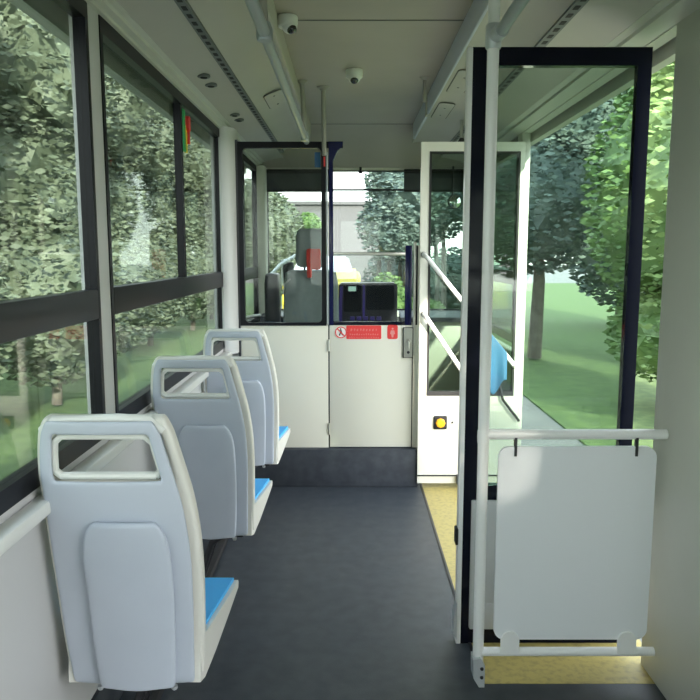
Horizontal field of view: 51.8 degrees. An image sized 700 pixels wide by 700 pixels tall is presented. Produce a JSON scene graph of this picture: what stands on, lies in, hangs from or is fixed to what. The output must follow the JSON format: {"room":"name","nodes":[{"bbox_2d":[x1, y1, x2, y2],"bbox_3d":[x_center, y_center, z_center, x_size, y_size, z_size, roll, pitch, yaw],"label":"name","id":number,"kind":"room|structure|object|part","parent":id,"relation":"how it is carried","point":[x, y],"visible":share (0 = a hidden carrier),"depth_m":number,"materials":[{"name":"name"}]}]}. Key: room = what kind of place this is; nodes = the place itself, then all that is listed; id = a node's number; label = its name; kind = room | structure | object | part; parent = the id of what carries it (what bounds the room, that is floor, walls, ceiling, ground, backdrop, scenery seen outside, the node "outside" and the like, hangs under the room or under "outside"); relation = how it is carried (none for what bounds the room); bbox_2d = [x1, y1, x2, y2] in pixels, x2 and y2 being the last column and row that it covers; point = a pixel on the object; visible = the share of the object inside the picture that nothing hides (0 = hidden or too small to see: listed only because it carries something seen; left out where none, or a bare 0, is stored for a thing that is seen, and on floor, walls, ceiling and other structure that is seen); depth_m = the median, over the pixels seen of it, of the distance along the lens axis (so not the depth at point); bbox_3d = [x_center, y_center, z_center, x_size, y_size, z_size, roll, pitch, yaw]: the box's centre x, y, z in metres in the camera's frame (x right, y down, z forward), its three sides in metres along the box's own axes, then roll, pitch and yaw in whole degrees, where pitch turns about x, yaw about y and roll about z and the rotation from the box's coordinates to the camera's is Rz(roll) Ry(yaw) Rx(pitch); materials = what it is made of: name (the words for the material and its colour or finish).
{"room":"transit interior","nodes":[
{"label":"transit interior","id":0,"kind":"room"},
{"bbox_2d":[0,4,256,699],"bbox_3d":[-0.723,0.142,1.431,0.135,2.140,9.200,0,8,0],"label":"wall","id":1,"kind":"structure","parent":0,"point":[34,659],"depth_m":1.96,"materials":[{"name":"grey plastic"}]},
{"bbox_2d":[0,0,105,515],"bbox_3d":[-0.751,-0.228,1.140,0.038,1.240,1.920,0,8,0],"label":"window","id":2,"kind":"structure","parent":1,"relation":"in","point":[20,318],"depth_m":2.00,"materials":[{"name":"black metal"}]},
{"bbox_2d":[91,539,202,699],"bbox_3d":[-0.734,1.252,0.671,0.012,0.140,7.400,0,8,0],"label":"baseboard","id":3,"kind":"structure","parent":1,"relation":"attached to","point":[105,694],"depth_m":2.16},
{"bbox_2d":[98,15,223,413],"bbox_3d":[-0.751,-0.498,3.167,0.038,1.240,1.970,0,8,0],"label":"window","id":4,"kind":"structure","parent":1,"relation":"in","point":[125,297],"depth_m":2.87,"materials":[{"name":"black"}]},
{"bbox_2d":[182,108,190,152],"bbox_3d":[-0.743,-0.994,3.272,0.018,0.185,0.100,0,8,0],"label":"hammer","id":5,"kind":"object","parent":4,"relation":"attached to","point":[186,122],"visible":0.98,"depth_m":3.28,"materials":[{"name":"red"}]},
{"bbox_3d":[-0.740,-0.978,3.302,0.012,0.066,0.017,0,8,0],"label":"handle","id":6,"kind":"part","parent":5,"relation":"part of","materials":[{"name":"red"}]},
{"bbox_3d":[-0.698,-0.624,4.184,0.085,1.290,0.140,0,8,0],"label":"post","id":7,"kind":"part","parent":1,"relation":"part of","materials":[{"name":"grey plastic"}]},
{"bbox_2d":[243,154,258,321],"bbox_3d":[-0.761,-0.756,5.105,0.038,1.240,1.400,0,8,0],"label":"window","id":8,"kind":"structure","parent":1,"relation":"in","point":[250,272],"depth_m":5.73,"materials":[{"name":"black metal"}]},
{"bbox_2d":[7,0,699,173],"bbox_3d":[0.110,-1.062,1.306,2.020,0.440,9.370,0,8,0],"label":"ceiling","id":9,"kind":"structure","parent":0,"point":[381,120],"depth_m":3.12,"materials":[{"name":"laminate"}]},
{"bbox_3d":[-0.720,-0.889,1.243,0.080,0.046,9.100,0,8,0],"label":"window trim","id":10,"kind":"part","parent":9,"relation":"part of","materials":[{"name":"white plastic"}]},
{"bbox_2d":[197,73,210,78],"bbox_3d":[-0.618,-1.155,3.044,0.056,0.017,0.056,0,8,0],"label":"air nozzle","id":11,"kind":"object","parent":9,"relation":"attached to","point":[204,75],"visible":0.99,"depth_m":3.03,"materials":[{"name":"grey"}]},
{"bbox_2d":[205,82,216,87],"bbox_3d":[-0.618,-1.176,3.203,0.056,0.017,0.056,0,8,0],"label":"air nozzle","id":12,"kind":"object","parent":9,"relation":"attached to","point":[211,84],"visible":1,"depth_m":3.19,"materials":[{"name":"grey"}]},
{"bbox_2d":[174,0,283,152],"bbox_3d":[-0.516,-0.921,1.088,0.034,0.018,8.800,0,8,0],"label":"ceiling vent","id":13,"kind":"object","parent":9,"relation":"in","point":[190,12],"depth_m":2.91,"materials":[{"name":"grey"}]},
{"bbox_2d":[230,113,239,116],"bbox_3d":[-0.622,-1.267,3.887,0.056,0.017,0.056,0,8,0],"label":"air nozzle","id":14,"kind":"object","parent":9,"relation":"attached to","point":[233,114],"visible":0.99,"depth_m":3.87,"materials":[{"name":"grey plastic"}]},
{"bbox_3d":[-0.400,-1.352,3.885,0.095,0.042,0.330,0,8,0],"label":"hatch lid","id":15,"kind":"part","parent":9,"relation":"part of","materials":[{"name":"plastic"}]},
{"bbox_2d":[245,0,308,144],"bbox_3d":[-0.260,-0.988,1.518,0.068,0.321,5.270,0,8,0],"label":"handrail","id":16,"kind":"object","parent":9,"relation":"hanging from","point":[258,9],"visible":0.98,"depth_m":2.36,"materials":[{"name":"grey"}]},
{"bbox_2d":[278,13,297,33],"bbox_3d":[-0.250,-1.293,2.874,0.084,0.074,0.084,0,8,0],"label":"security camera","id":17,"kind":"object","parent":9,"relation":"attached to","point":[287,22],"visible":0.98,"depth_m":2.84,"materials":[{"name":"white"}]},
{"bbox_2d":[317,85,328,324],"bbox_3d":[-0.152,-0.820,4.168,0.072,1.354,0.072,0,8,0],"label":"stanchion","id":18,"kind":"object","parent":9,"relation":"hanging from","point":[322,88],"visible":1,"depth_m":4.11,"materials":[{"name":"grey metal"}]},
{"bbox_3d":[-0.133,-0.643,4.202,0.010,0.995,0.010,0,8,0],"label":"rod","id":19,"kind":"part","parent":18,"relation":"part of","materials":[{"name":"grey metal"}]},
{"bbox_2d":[346,68,362,83],"bbox_3d":[0.022,-1.404,3.707,0.088,0.075,0.088,0,8,0],"label":"security camera","id":20,"kind":"object","parent":9,"relation":"attached to","point":[353,75],"visible":1,"depth_m":3.67,"materials":[{"name":"white"}]},
{"bbox_2d":[419,76,429,102],"bbox_3d":[0.400,-1.398,3.869,0.056,0.129,0.055,0,8,0],"label":"hanger","id":21,"kind":"object","parent":9,"relation":"hanging from","point":[424,79],"visible":1,"depth_m":3.86,"materials":[{"name":"grey"}]},
{"bbox_3d":[0.400,-1.397,3.869,0.020,0.126,0.020,0,8,0],"label":"rod","id":22,"kind":"part","parent":21,"relation":"part of","materials":[{"name":"grey"}]},
{"bbox_3d":[0.542,-1.400,4.222,0.085,0.013,0.450,0,8,0],"label":"hatch lid","id":23,"kind":"part","parent":9,"relation":"part of","materials":[{"name":"plastic"}]},
{"bbox_3d":[0.542,-1.304,3.508,0.085,0.013,0.450,0,8,0],"label":"hatch lid","id":24,"kind":"part","parent":9,"relation":"part of","materials":[{"name":"plastic"}]},
{"bbox_2d":[458,119,463,141],"bbox_3d":[0.665,-1.294,4.297,0.090,0.170,0.060,0,8,0],"label":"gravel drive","id":25,"kind":"object","parent":9,"relation":"attached to","point":[461,139],"visible":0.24,"depth_m":4.28,"materials":[{"name":"black rubber"}]},
{"bbox_2d":[496,0,529,35],"bbox_3d":[0.430,-0.794,0.494,0.034,0.217,3.190,0,8,0],"label":"handrail","id":26,"kind":"object","parent":9,"relation":"attached to","point":[515,9],"visible":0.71,"depth_m":1.89,"materials":[{"name":"grey"}]},
{"bbox_2d":[450,0,588,141],"bbox_3d":[0.708,-0.923,1.088,0.037,0.018,8.800,0,8,0],"label":"ceiling vent","id":27,"kind":"object","parent":9,"relation":"in","point":[569,11],"depth_m":2.55,"materials":[{"name":"grey"}]},
{"bbox_3d":[0.964,-0.888,1.244,0.132,0.041,9.100,0,8,0],"label":"window trim","id":28,"kind":"part","parent":9,"relation":"part of","materials":[{"name":"white plastic"}]},
{"bbox_2d":[256,165,463,411],"bbox_3d":[0.140,-0.413,5.897,1.820,2.260,0.360,0,8,0],"label":"wall","id":29,"kind":"structure","parent":0,"point":[444,374],"depth_m":5.79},
{"bbox_2d":[271,254,295,285],"bbox_3d":[-0.633,-0.703,6.280,0.134,0.296,0.546,5,9,34],"label":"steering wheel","id":30,"kind":"object","parent":29,"relation":"attached to","point":[285,265],"visible":0.61,"depth_m":6.40,"materials":[{"name":"white paint"}]},
{"bbox_3d":[-0.615,-0.705,6.267,0.090,0.288,0.546,5,9,34],"label":"arm","id":31,"kind":"part","parent":30,"relation":"part of","materials":[{"name":"white paint"}]},
{"bbox_2d":[267,170,460,310],"bbox_3d":[0.135,-0.900,5.956,1.660,1.170,0.025,0,8,0],"label":"window","id":32,"kind":"structure","parent":29,"relation":"in","point":[333,170],"depth_m":5.90,"materials":[{"name":"black metal"}]},
{"bbox_2d":[266,169,328,191],"bbox_3d":[-0.405,-1.372,5.835,0.540,0.182,0.036,0,8,0],"label":"blind","id":33,"kind":"object","parent":32,"relation":"attached to","point":[278,180],"visible":0.88,"depth_m":5.83,"materials":[{"name":"grey fabric"}]},
{"bbox_2d":[404,169,463,191],"bbox_3d":[0.696,-1.372,5.835,0.518,0.182,0.036,0,8,0],"label":"blind","id":34,"kind":"object","parent":32,"relation":"attached to","point":[441,178],"visible":0.77,"depth_m":5.83,"materials":[{"name":"grey fabric"}]},
{"bbox_2d":[333,189,403,190],"bbox_3d":[0.151,-1.298,5.837,0.572,0.015,0.016,0,8,0],"label":"rod","id":35,"kind":"object","parent":34,"relation":"attached to","point":[333,189],"visible":1,"depth_m":5.83,"materials":[{"name":"grey metal"}]},
{"bbox_2d":[448,166,461,208],"bbox_3d":[0.830,-1.296,5.742,0.116,0.348,0.149,0,8,0],"label":"round mirror","id":36,"kind":"object","parent":29,"relation":"attached to","point":[454,201],"visible":1,"depth_m":5.69,"materials":[{"name":"black mirror"}]},
{"bbox_3d":[0.830,-1.173,5.697,0.104,0.104,0.026,0,8,0],"label":"glass","id":37,"kind":"part","parent":36,"relation":"part of","materials":[{"name":"white mirror"}]},
{"bbox_2d":[120,483,665,699],"bbox_3d":[0.120,1.229,1.601,1.880,0.060,9.250,0,8,0],"label":"floor","id":38,"kind":"structure","parent":0,"point":[343,593],"depth_m":2.81,"materials":[{"name":"rubber"}]},
{"bbox_2d":[149,538,228,699],"bbox_3d":[-0.620,1.034,2.711,0.040,0.031,3.100,0,8,0],"label":"rail","id":39,"kind":"object","parent":38,"relation":"on","point":[155,694],"visible":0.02,"depth_m":3.21,"materials":[{"name":"black metal"}]},
{"bbox_2d":[37,413,238,699],"bbox_3d":[-0.529,0.620,1.900,0.392,1.004,0.467,0,8,0],"label":"seat","id":40,"kind":"object","parent":39,"relation":"on","point":[140,612],"visible":1,"depth_m":1.70,"materials":[{"name":"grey plastic"}]},
{"bbox_3d":[-0.547,0.972,1.915,0.177,0.304,0.026,0,8,0],"label":"leg","id":41,"kind":"part","parent":40,"relation":"part of","materials":[{"name":"grey metal"}]},
{"bbox_3d":[-0.547,0.951,2.074,0.177,0.304,0.026,0,8,0],"label":"leg","id":42,"kind":"part","parent":40,"relation":"part of","materials":[{"name":"grey metal"}]},
{"bbox_2d":[151,355,272,577],"bbox_3d":[-0.529,0.494,2.842,0.392,1.004,0.467,0,8,0],"label":"seat","id":43,"kind":"object","parent":39,"relation":"on","point":[214,431],"visible":0.77,"depth_m":2.63,"materials":[{"name":"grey plastic"}]},
{"bbox_3d":[-0.547,0.825,3.015,0.177,0.304,0.026,0,8,0],"label":"leg","id":44,"kind":"part","parent":43,"relation":"part of","materials":[{"name":"grey metal"}]},
{"bbox_3d":[-0.547,0.846,2.857,0.177,0.304,0.026,0,8,0],"label":"leg","id":45,"kind":"part","parent":43,"relation":"part of","materials":[{"name":"grey metal"}]},
{"bbox_2d":[203,328,289,467],"bbox_3d":[-0.529,0.370,3.774,0.392,1.004,0.467,0,8,0],"label":"seat","id":46,"kind":"object","parent":39,"relation":"on","point":[258,375],"visible":0.65,"depth_m":3.56,"materials":[{"name":"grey plastic"}]},
{"bbox_2d":[235,140,342,446],"bbox_3d":[-0.352,-0.194,4.290,0.625,2.050,0.051,0,8,0],"label":"wall","id":47,"kind":"structure","parent":38,"relation":"on","point":[299,350],"depth_m":4.30,"materials":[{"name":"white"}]},
{"bbox_3d":[-0.390,0.221,4.341,0.520,0.749,0.024,0,8,0],"label":"panel","id":48,"kind":"part","parent":47,"relation":"part of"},
{"bbox_2d":[255,447,416,486],"bbox_3d":[-0.123,0.710,4.387,1.063,0.233,0.079,0,8,0],"label":"step riser","id":49,"kind":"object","parent":47,"relation":"attached to","point":[297,466],"depth_m":4.35,"materials":[{"name":"black rubber"}]},
{"bbox_2d":[328,141,412,446],"bbox_3d":[0.122,-0.304,4.254,0.509,1.802,0.070,0,8,0],"label":"door","id":50,"kind":"structure","parent":47,"relation":"in","point":[370,363],"depth_m":4.32,"materials":[{"name":"white metal"}]},
{"bbox_3d":[-0.082,-0.674,4.220,0.084,1.060,0.040,0,8,0],"label":"hinge post","id":51,"kind":"part","parent":50,"relation":"part of","materials":[{"name":"blue"}]},
{"bbox_2d":[349,329,378,337],"bbox_3d":[0.084,-0.099,4.282,0.179,0.056,0.001,0,8,0],"label":"sign","id":52,"kind":"object","parent":50,"relation":"attached to","point":[353,333],"depth_m":4.28,"materials":[{"name":"red plastic"}]},
{"bbox_3d":[0.130,-0.159,4.291,0.460,0.024,0.028,0,8,0],"label":"window sill","id":53,"kind":"part","parent":50,"relation":"part of","materials":[{"name":"black"}]},
{"bbox_3d":[0.114,-0.566,4.235,0.427,0.018,0.022,0,8,0],"label":"glass rail","id":54,"kind":"part","parent":50,"relation":"part of","materials":[{"name":"silver metal"}]},
{"bbox_3d":[0.124,0.218,4.340,0.492,0.744,0.026,0,8,0],"label":"panel","id":55,"kind":"part","parent":50,"relation":"part of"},
{"bbox_3d":[0.345,-0.381,4.260,0.041,0.470,0.030,0,8,0],"label":"lock frame","id":56,"kind":"part","parent":50,"relation":"part of","materials":[{"name":"blue metal"}]},
{"bbox_2d":[412,242,419,446],"bbox_3d":[0.391,-0.021,4.309,0.040,1.237,0.041,0,8,0],"label":"door frame","id":57,"kind":"structure","parent":47,"relation":"attached to","point":[416,248],"depth_m":4.29,"materials":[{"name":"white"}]},
{"bbox_3d":[0.380,-0.301,4.260,0.018,0.670,0.018,0,8,0],"label":"grab rod","id":58,"kind":"part","parent":57,"relation":"part of","materials":[{"name":"silver metal"}]},
{"bbox_2d":[420,484,472,650],"bbox_3d":[0.434,0.958,3.391,0.012,0.004,2.070,0,8,0],"label":"trim","id":59,"kind":"structure","parent":38,"relation":"on","point":[422,489],"depth_m":3.42,"materials":[{"name":"grey metal"}]},
{"bbox_2d":[471,0,668,686],"bbox_3d":[0.696,0.013,2.207,0.598,2.190,0.095,0,8,0],"label":"screen","id":60,"kind":"object","parent":38,"relation":"on","point":[573,544],"visible":0.96,"depth_m":2.29,"materials":[{"name":"white plastic"}]},
{"bbox_3d":[0.710,0.989,2.361,0.570,0.029,0.029,0,8,0],"label":"rail","id":61,"kind":"part","parent":60,"relation":"part of","materials":[{"name":"white metal"}]},
{"bbox_3d":[0.717,0.623,2.310,0.497,0.645,0.014,0,8,0],"label":"panel","id":62,"kind":"part","parent":60,"relation":"part of","materials":[{"name":"white plastic"}]},
{"bbox_3d":[0.710,0.265,2.265,0.570,0.033,0.033,0,8,0],"label":"rail","id":63,"kind":"part","parent":60,"relation":"part of","materials":[{"name":"white metal"}]},
{"bbox_2d":[496,8,699,699],"bbox_3d":[1.025,0.142,1.431,0.050,2.140,9.200,0,8,0],"label":"wall","id":64,"kind":"structure","parent":0,"point":[673,620],"depth_m":2.21,"materials":[{"name":"white plastic"}]},
{"bbox_2d":[417,142,525,482],"bbox_3d":[0.706,-0.186,4.196,0.601,2.000,0.108,0,8,0],"label":"door","id":65,"kind":"structure","parent":64,"relation":"in","point":[438,410],"depth_m":4.25,"materials":[{"name":"white paint"}]},
{"bbox_2d":[490,335,506,393],"bbox_3d":[0.848,0.068,4.170,0.124,0.388,0.026,0,8,0],"label":"cloth","id":66,"kind":"object","parent":65,"relation":"hanging from","point":[498,354],"visible":0.7,"depth_m":4.17,"materials":[{"name":"blue fabric"}]},
{"bbox_3d":[0.919,0.234,4.238,0.174,0.387,0.022,0,8,4],"label":"closing arm","id":67,"kind":"part","parent":65,"relation":"part of","materials":[{"name":"metal"}]},
{"bbox_2d":[492,137,517,342],"bbox_3d":[1.019,-0.754,5.085,0.038,1.240,1.440,0,8,0],"label":"window","id":68,"kind":"structure","parent":64,"relation":"in","point":[499,275],"depth_m":4.63,"materials":[{"name":"black"}]},
{"bbox_2d":[421,483,654,683],"bbox_3d":[0.749,0.878,4.228,0.623,0.061,3.750,0,8,0],"label":"floor","id":69,"kind":"structure","parent":64,"relation":"attached to","point":[441,498],"depth_m":2.48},
{"bbox_2d":[452,47,652,643],"bbox_3d":[0.678,0.039,2.483,0.613,2.067,0.056,0,8,0],"label":"door","id":70,"kind":"structure","parent":64,"relation":"in","point":[639,58],"depth_m":2.44,"materials":[{"name":"black metal"}]},
{"bbox_3d":[0.707,0.766,2.568,0.557,0.478,0.016,0,8,0],"label":"panel","id":71,"kind":"part","parent":70,"relation":"part of","materials":[{"name":"grey plastic"}]},
{"bbox_3d":[-0.155,0.595,5.247,1.150,0.233,1.656,0,8,0],"label":"floor","id":72,"kind":"structure","parent":0,"visible":0},
{"bbox_2d":[264,273,280,321],"bbox_3d":[-0.569,-0.055,5.350,0.107,1.029,0.180,0,8,0],"label":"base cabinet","id":73,"kind":"object","parent":72,"relation":"on","point":[272,285],"visible":0.5,"depth_m":5.22,"materials":[{"name":"grey plastic"}]},
{"bbox_2d":[282,228,338,324],"bbox_3d":[-0.265,-0.180,5.114,0.410,1.339,0.454,0,8,0],"label":"seat","id":74,"kind":"object","parent":72,"relation":"on","point":[302,294],"visible":0.4,"depth_m":4.87,"materials":[{"name":"grey fabric"}]},
{"bbox_3d":[-0.266,-0.262,4.949,0.388,0.572,0.120,0,8,0],"label":"backrest","id":75,"kind":"part","parent":74,"relation":"part of","materials":[{"name":"grey fabric"}]},
{"bbox_2d":[306,249,320,277],"bbox_3d":[-0.244,-0.581,4.829,0.096,0.195,0.027,0,8,0],"label":"cloth","id":76,"kind":"object","parent":74,"relation":"hanging from","point":[313,256],"visible":1,"depth_m":4.82,"materials":[{"name":"red fabric"}]},
{"bbox_2d":[246,310,460,321],"bbox_3d":[0.139,0.081,5.274,1.702,0.779,1.536,0,8,0],"label":"dashboard","id":77,"kind":"object","parent":72,"relation":"on","point":[435,315],"visible":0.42,"depth_m":5.69,"materials":[{"name":"grey plastic"}]},
{"bbox_3d":[-0.700,-0.230,5.019,0.024,0.093,1.112,0,8,0],"label":"sill rail","id":78,"kind":"part","parent":77,"relation":"part of","materials":[{"name":"white paint"}]},
{"bbox_2d":[339,282,396,320],"bbox_3d":[0.135,-0.320,5.485,0.440,0.385,0.202,0,8,0],"label":"console","id":79,"kind":"object","parent":77,"relation":"on","point":[358,301],"visible":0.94,"depth_m":5.39,"materials":[{"name":"grey plastic"}]},
{"bbox_2d":[398,310,460,321],"bbox_3d":[0.694,-0.274,5.827,0.593,0.067,0.345,0,8,0],"label":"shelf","id":80,"kind":"object","parent":77,"relation":"attached to","point":[435,315],"depth_m":5.69,"materials":[{"name":"grey"}]},
{"label":"outside","id":81,"kind":"structure","parent":0,"visible":0},
{"bbox_2d":[281,265,641,641],"bbox_3d":[0.000,-4.133,44.847,120.000,0.100,150.000,0,8,0],"label":"ground","id":82,"kind":"structure","parent":81,"point":[533,417],"depth_m":7.86,"materials":[{"name":"concrete"}]},
{"bbox_2d":[0,283,282,480],"bbox_3d":[-16.200,-0.360,16.094,27.600,0.020,56.000,0,8,0],"label":"grass","id":83,"kind":"structure","parent":82,"relation":"on","point":[23,408],"depth_m":9.43,"materials":[{"name":"green plant"}]},
{"bbox_2d":[0,22,20,379],"bbox_3d":[-3.702,-1.939,5.401,2.042,5.880,2.489,-1,8,-4],"label":"tree","id":84,"kind":"object","parent":83,"relation":"on","point":[4,351],"visible":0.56,"depth_m":6.08,"materials":[{"name":"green plant"}]},
{"bbox_2d":[0,0,133,404],"bbox_3d":[-3.492,-2.283,7.965,2.125,5.884,2.492,0,8,0],"label":"tree","id":85,"kind":"object","parent":83,"relation":"on","point":[40,244],"visible":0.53,"depth_m":7.44,"materials":[{"name":"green plant"}]},
{"bbox_2d":[106,81,171,353],"bbox_3d":[-3.697,-2.621,10.551,2.073,5.871,2.499,0,8,0],"label":"tree","id":86,"kind":"object","parent":83,"relation":"on","point":[131,128],"visible":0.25,"depth_m":10.37,"materials":[{"name":"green plant"}]},
{"bbox_2d":[125,110,194,345],"bbox_3d":[-3.900,-2.986,13.312,2.050,5.864,2.507,-1,8,-8],"label":"tree","id":87,"kind":"object","parent":83,"relation":"on","point":[156,173],"visible":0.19,"depth_m":13.05,"materials":[{"name":"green plant"}]},
{"bbox_2d":[160,137,214,329],"bbox_3d":[-3.711,-3.366,16.115,2.097,5.878,2.432,1,8,6],"label":"tree","id":88,"kind":"object","parent":83,"relation":"on","point":[197,177],"visible":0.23,"depth_m":15.64,"materials":[{"name":"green plant"}]},
{"bbox_2d":[201,190,213,318],"bbox_3d":[-3.797,-3.742,18.876,2.110,5.892,2.399,1,8,7],"label":"tree","id":89,"kind":"object","parent":83,"relation":"on","point":[211,236],"visible":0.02,"depth_m":18.50,"materials":[{"name":"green plant"}]},
{"bbox_2d":[244,178,304,295],"bbox_3d":[-2.588,-3.353,22.740,2.880,4.100,2.930,0,8,0],"label":"tree","id":90,"kind":"object","parent":83,"relation":"on","point":[283,222],"visible":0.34,"depth_m":21.93,"materials":[{"name":"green plant"}]},
{"bbox_2d":[295,212,321,238],"bbox_3d":[-1.754,-3.485,26.779,1.921,3.296,2.506,0,8,0],"label":"tree","id":91,"kind":"object","parent":82,"relation":"on","point":[310,221],"visible":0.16,"depth_m":26.29,"materials":[{"name":"green plant"}]},
{"bbox_2d":[245,201,376,282],"bbox_3d":[-6.700,-7.312,49.468,19.000,4.980,10.400,0,8,0],"label":"building","id":92,"kind":"structure","parent":82,"relation":"on","point":[345,235],"depth_m":44.40,"materials":[{"name":"grey paint"}]},
{"bbox_2d":[282,256,359,308],"bbox_3d":[-0.650,-1.505,18.214,1.780,1.729,4.271,0,8,0],"label":"car","id":93,"kind":"object","parent":82,"relation":"on","point":[342,266],"visible":0.11,"depth_m":17.18,"materials":[{"name":"yellow paint"}]},
{"bbox_2d":[376,255,380,281],"bbox_3d":[0.628,-1.629,15.928,0.128,2.581,0.111,-3,8,-22],"label":"bare tree","id":94,"kind":"object","parent":82,"relation":"on","point":[378,261],"visible":0.07,"depth_m":15.86,"materials":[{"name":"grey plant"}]},
{"bbox_2d":[387,261,390,278],"bbox_3d":[0.885,-1.708,16.519,0.171,2.583,0.120,0,8,0],"label":"bare tree","id":95,"kind":"object","parent":82,"relation":"on","point":[388,263],"visible":0.02,"depth_m":16.46,"materials":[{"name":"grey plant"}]},
{"bbox_2d":[398,258,402,286],"bbox_3d":[1.102,-1.630,15.929,0.155,2.582,0.118,-3,8,-22],"label":"bare tree","id":96,"kind":"object","parent":82,"relation":"on","point":[400,267],"visible":0.02,"depth_m":15.88,"materials":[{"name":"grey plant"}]},
{"bbox_2d":[403,262,404,287],"bbox_3d":[1.281,-1.694,16.420,0.157,2.584,0.120,0,8,0],"label":"bare tree","id":97,"kind":"object","parent":82,"relation":"on","point":[404,262],"visible":0.1,"depth_m":16.39,"materials":[{"name":"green plant"}]},
{"bbox_2d":[354,172,462,264],"bbox_3d":[1.562,-2.574,14.289,2.977,4.787,2.700,0,8,0],"label":"tree","id":98,"kind":"object","parent":82,"relation":"on","point":[391,220],"visible":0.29,"depth_m":13.65,"materials":[{"name":"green plant"}]},
{"bbox_2d":[371,271,445,308],"bbox_3d":[0.968,-0.632,12.351,1.718,1.445,1.240,-3,8,-21],"label":"hedge","id":99,"kind":"object","parent":82,"relation":"on","point":[400,290],"visible":0.15,"depth_m":12.01,"materials":[{"name":"green plant"}]},
{"bbox_2d":[361,246,461,308],"bbox_3d":[1.996,-1.748,18.843,3.447,1.935,1.333,0,8,0],"label":"hedge","id":100,"kind":"object","parent":82,"relation":"on","point":[453,261],"visible":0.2,"depth_m":18.45,"materials":[{"name":"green plant"}]},
{"bbox_2d":[434,234,439,304],"bbox_3d":[1.944,-1.682,16.321,0.192,2.585,0.120,0,8,0],"label":"bare tree","id":101,"kind":"object","parent":82,"relation":"on","point":[437,278],"visible":0.38,"depth_m":16.29,"materials":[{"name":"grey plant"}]},
{"bbox_2d":[441,233,445,306],"bbox_3d":[2.071,-1.630,15.928,0.130,2.581,0.111,3,8,22],"label":"bare tree","id":102,"kind":"object","parent":82,"relation":"on","point":[443,247],"visible":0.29,"depth_m":15.87,"materials":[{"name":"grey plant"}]},
{"bbox_2d":[492,283,656,448],"bbox_3d":[16.100,-0.360,16.094,27.800,0.020,56.000,0,8,0],"label":"grass","id":103,"kind":"structure","parent":82,"relation":"on","point":[574,382],"depth_m":11.26,"materials":[{"name":"green plant"}]},
{"bbox_2d":[494,93,631,358],"bbox_3d":[3.236,-2.241,11.830,2.554,4.779,2.647,0,8,0],"label":"tree","id":104,"kind":"object","parent":103,"relation":"on","point":[557,172],"visible":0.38,"depth_m":10.98,"materials":[{"name":"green plant"}]},
{"bbox_2d":[564,91,645,313],"bbox_3d":[6.527,-4.666,17.083,3.470,8.199,4.592,-1,8,-4],"label":"tree","id":105,"kind":"object","parent":103,"relation":"on","point":[592,281],"visible":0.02,"depth_m":17.25,"materials":[{"name":"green plant"}]},
{"bbox_2d":[579,61,674,382],"bbox_3d":[3.746,-1.673,7.915,2.370,4.689,2.563,0,8,0],"label":"tree","id":106,"kind":"object","parent":103,"relation":"on","point":[612,177],"visible":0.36,"depth_m":7.63,"materials":[{"name":"green plant"}]}
]}

